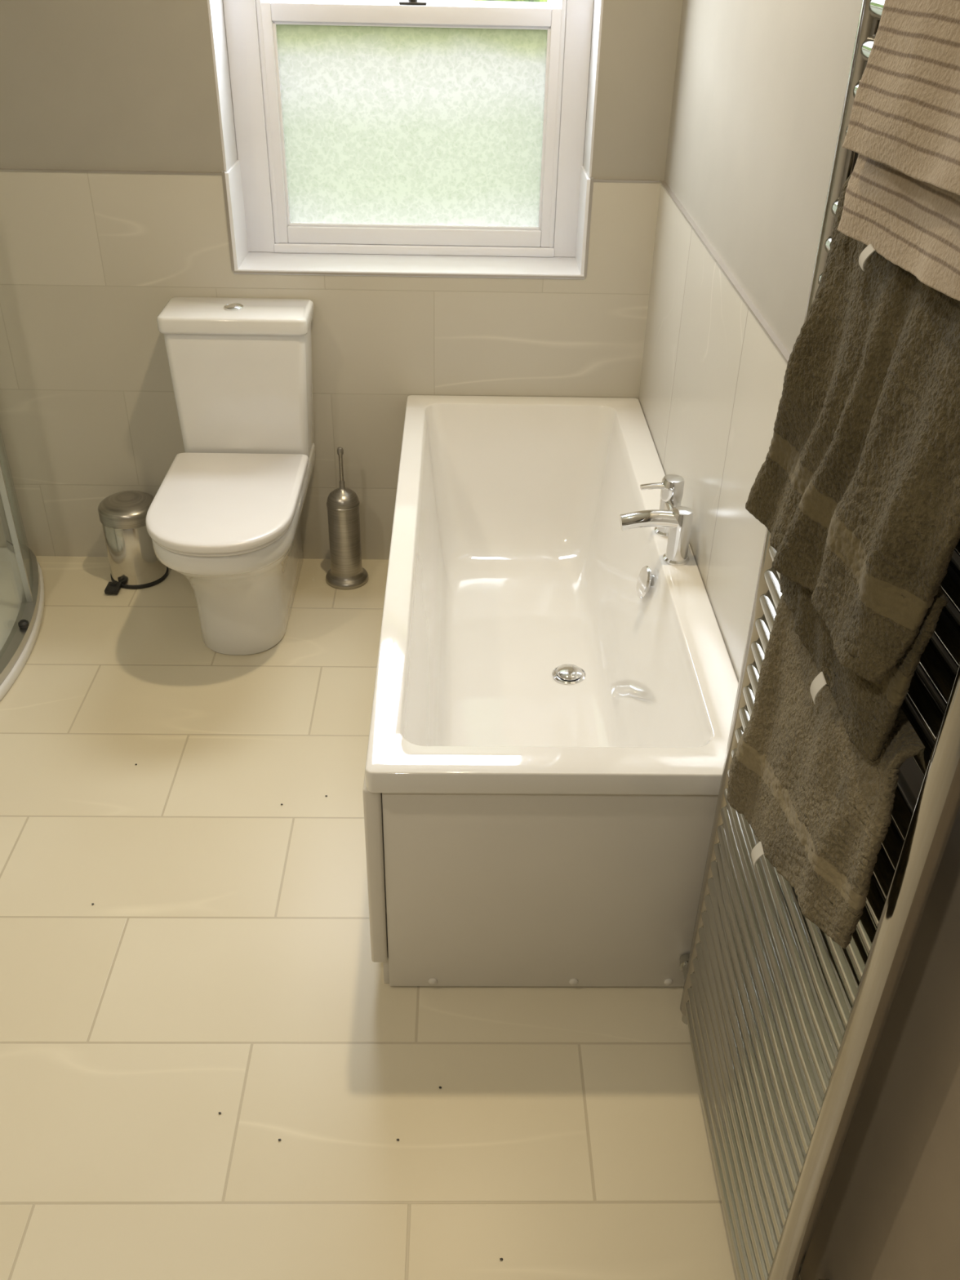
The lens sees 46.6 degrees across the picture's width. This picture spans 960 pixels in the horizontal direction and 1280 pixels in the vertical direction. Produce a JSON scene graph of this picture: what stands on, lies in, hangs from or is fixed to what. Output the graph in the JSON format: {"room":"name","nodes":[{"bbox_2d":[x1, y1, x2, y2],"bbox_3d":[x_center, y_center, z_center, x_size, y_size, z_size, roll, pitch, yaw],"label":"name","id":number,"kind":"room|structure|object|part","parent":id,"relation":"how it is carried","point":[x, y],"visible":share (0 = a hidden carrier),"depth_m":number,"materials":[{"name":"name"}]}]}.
{"room":"bathroom","nodes":[
{"label":"bathroom","id":0,"kind":"room"},
{"bbox_2d":[0,0,682,559],"bbox_3d":[-0.873,-1.387,2.977,3.000,2.500,0.300,0,34,-1],"label":"wall","id":1,"kind":"structure","parent":0,"point":[90,262],"depth_m":3.08,"materials":[{"name":"tile"}]},
{"bbox_2d":[0,168,659,278],"bbox_3d":[-0.902,-1.121,2.982,2.747,0.261,0.023,0,34,-1],"label":"trim","id":2,"kind":"structure","parent":1,"relation":"attached to","point":[592,180],"depth_m":2.99,"materials":[{"name":"tile"}]},
{"bbox_2d":[207,0,603,279],"bbox_3d":[-0.181,-1.691,2.778,0.964,1.467,0.292,0,34,-1],"label":"window","id":3,"kind":"structure","parent":1,"relation":"in","point":[373,136],"depth_m":3.04,"materials":[{"name":"white paint"}]},
{"bbox_3d":[-0.182,-1.394,3.048,0.788,0.600,0.038,0,34,-1],"label":"sash","id":4,"kind":"part","parent":3,"relation":"part of","materials":[{"name":"white paint"}]},
{"bbox_3d":[-0.170,-1.974,2.715,0.788,0.805,0.038,0,34,-1],"label":"sash","id":5,"kind":"part","parent":3,"relation":"part of","materials":[{"name":"white paint"}]},
{"bbox_3d":[-0.182,-1.395,3.046,0.728,0.520,0.001,0,34,-1],"label":"frosted pane","id":6,"kind":"part","parent":3,"relation":"part of","materials":[{"name":"white glass"}]},
{"bbox_2d":[0,555,800,1279],"bbox_3d":[-0.870,0.899,1.882,3.000,0.100,4.750,0,34,-1],"label":"floor","id":7,"kind":"structure","parent":0,"point":[220,960],"depth_m":2.07,"materials":[{"name":"tile"}]},
{"bbox_2d":[0,446,44,701],"bbox_3d":[-1.741,-0.722,2.461,1.046,1.930,1.267,0,34,-1],"label":"shower enclosure","id":8,"kind":"object","parent":7,"relation":"on","point":[22,588],"visible":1,"depth_m":3.18,"materials":[{"name":"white glass"}]},
{"bbox_3d":[-1.366,0.042,2.987,0.245,0.026,1.232,0,34,-1],"label":"rail","id":9,"kind":"part","parent":8,"relation":"part of","materials":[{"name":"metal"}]},
{"bbox_2d":[0,547,44,701],"bbox_3d":[-1.759,0.069,2.985,1.046,0.031,1.267,0,34,-1],"label":"tray","id":10,"kind":"object","parent":8,"relation":"attached to","point":[11,588],"depth_m":3.22,"materials":[{"name":"white ceramic"}]},
{"bbox_2d":[97,490,168,594],"bbox_3d":[-1.048,-0.306,3.358,0.173,0.271,0.225,0,34,-1],"label":"pedal bin","id":11,"kind":"object","parent":7,"relation":"on","point":[134,564],"visible":0.87,"depth_m":3.31,"materials":[{"name":"silver metal"}]},
{"bbox_3d":[-1.047,-0.398,3.312,0.173,0.066,0.173,0,34,-1],"label":"lid","id":12,"kind":"part","parent":11,"relation":"part of","materials":[{"name":"metal"}]},
{"bbox_2d":[145,297,315,655],"bbox_3d":[-0.662,-0.406,3.009,0.396,0.838,0.732,0,34,-1],"label":"toilet","id":13,"kind":"object","parent":7,"relation":"on","point":[224,516],"visible":1,"depth_m":3.00,"materials":[{"name":"white ceramic"}]},
{"bbox_3d":[-0.665,-0.366,2.919,0.372,0.024,0.539,0,34,-1],"label":"lid","id":14,"kind":"part","parent":13,"relation":"part of","materials":[{"name":"white plastic"}]},
{"bbox_3d":[-0.658,-0.878,3.021,0.396,0.045,0.190,0,34,-1],"label":"cistern lid","id":15,"kind":"part","parent":13,"relation":"part of","materials":[{"name":"white ceramic"}]},
{"bbox_2d":[91,764,502,1260],"bbox_3d":[-0.458,0.642,2.190,0.544,0.003,1.403,-11,35,-18],"label":"crumbs","id":16,"kind":"object","parent":7,"relation":"on","point":[219,1113],"visible":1,"depth_m":1.92,"materials":[{"name":"food"}]},
{"bbox_2d":[325,447,368,589],"bbox_3d":[-0.407,-0.371,3.327,0.132,0.439,0.132,0,34,-1],"label":"toilet brush holder","id":17,"kind":"object","parent":7,"relation":"on","point":[347,571],"visible":1,"depth_m":3.33,"materials":[{"name":"metal"}]},
{"bbox_3d":[-0.404,-0.511,3.234,0.019,0.104,0.019,0,34,-1],"label":"handle","id":18,"kind":"part","parent":17,"relation":"part of","materials":[{"name":"metal"}]},
{"bbox_2d":[362,395,738,986],"bbox_3d":[0.129,-0.015,2.704,0.683,0.553,1.694,0,34,-1],"label":"bathtub","id":19,"kind":"object","parent":7,"relation":"on","point":[554,696],"visible":0.95,"depth_m":2.21,"materials":[{"name":"white ceramic"}]},
{"bbox_3d":[-0.197,-0.030,2.689,0.030,0.432,1.676,0,34,-1],"label":"panel","id":20,"kind":"part","parent":19,"relation":"part of","materials":[{"name":"white plastic"}]},
{"bbox_3d":[0.153,0.458,2.028,0.648,0.504,0.018,0,34,-1],"label":"panel","id":21,"kind":"part","parent":19,"relation":"part of","materials":[{"name":"white plastic"}]},
{"bbox_2d":[619,474,693,565],"bbox_3d":[0.382,-0.272,2.475,0.162,0.136,0.188,0,34,-1],"label":"mixer tap","id":22,"kind":"object","parent":19,"relation":"on","point":[673,521],"visible":1,"depth_m":2.41,"materials":[{"name":"silver metal"}]},
{"bbox_3d":[0.370,-0.259,2.405,0.136,0.046,0.044,0,34,-1],"label":"spout","id":23,"kind":"part","parent":22,"relation":"part of","materials":[{"name":"silver metal"}]},
{"bbox_3d":[0.409,-0.343,2.507,0.099,0.051,0.050,0,34,-1],"label":"lever handle","id":24,"kind":"part","parent":22,"relation":"part of","materials":[{"name":"silver metal"}]},
{"bbox_2d":[638,0,959,1279],"bbox_3d":[0.581,-0.106,1.094,0.150,2.500,4.310,0,34,-1],"label":"wall","id":25,"kind":"structure","parent":0,"point":[760,86],"depth_m":1.92,"materials":[{"name":"tile"}]},
{"bbox_2d":[660,181,790,364],"bbox_3d":[0.493,-0.733,2.218,0.014,0.004,1.717,0,34,-1],"label":"trim","id":26,"kind":"structure","parent":25,"relation":"attached to","point":[773,337],"depth_m":2.16,"materials":[{"name":"metal"}]},
{"bbox_2d":[680,0,959,1279],"bbox_3d":[0.451,0.097,1.372,0.112,1.849,0.678,0,34,-1],"label":"towel radiator","id":27,"kind":"object","parent":25,"relation":"attached to","point":[786,1023],"visible":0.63,"depth_m":1.40,"materials":[{"name":"silver metal"}]},
{"bbox_2d":[726,594,924,948],"bbox_3d":[0.374,0.168,1.262,0.104,0.375,0.420,0,34,-1],"label":"hand towel","id":28,"kind":"object","parent":27,"relation":"hanging from","point":[817,808],"visible":0.8,"depth_m":1.19,"materials":[{"name":"fabric"}]},
{"bbox_2d":[745,173,959,762],"bbox_3d":[0.380,-0.175,1.092,0.116,0.461,0.493,0,34,-1],"label":"bath towel","id":29,"kind":"object","parent":27,"relation":"hanging from","point":[855,491],"visible":0.94,"depth_m":1.03,"materials":[{"name":"fabric"}]},
{"bbox_2d":[837,0,959,301],"bbox_3d":[0.393,-0.413,0.878,0.100,0.283,0.405,0,34,-1],"label":"striped hand towel","id":30,"kind":"object","parent":27,"relation":"hanging from","point":[902,200],"visible":1,"depth_m":0.92,"materials":[{"name":"fabric"}]},
{"label":"outside","id":31,"kind":"structure","parent":0,"visible":0},
{"bbox_2d":[457,0,547,2],"bbox_3d":[0.401,-2.253,6.953,12.002,4.600,2.229,0,34,-1],"label":"hedge","id":32,"kind":"object","parent":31,"point":[537,1],"visible":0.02,"depth_m":6.51,"materials":[{"name":"green plant"}]}
]}

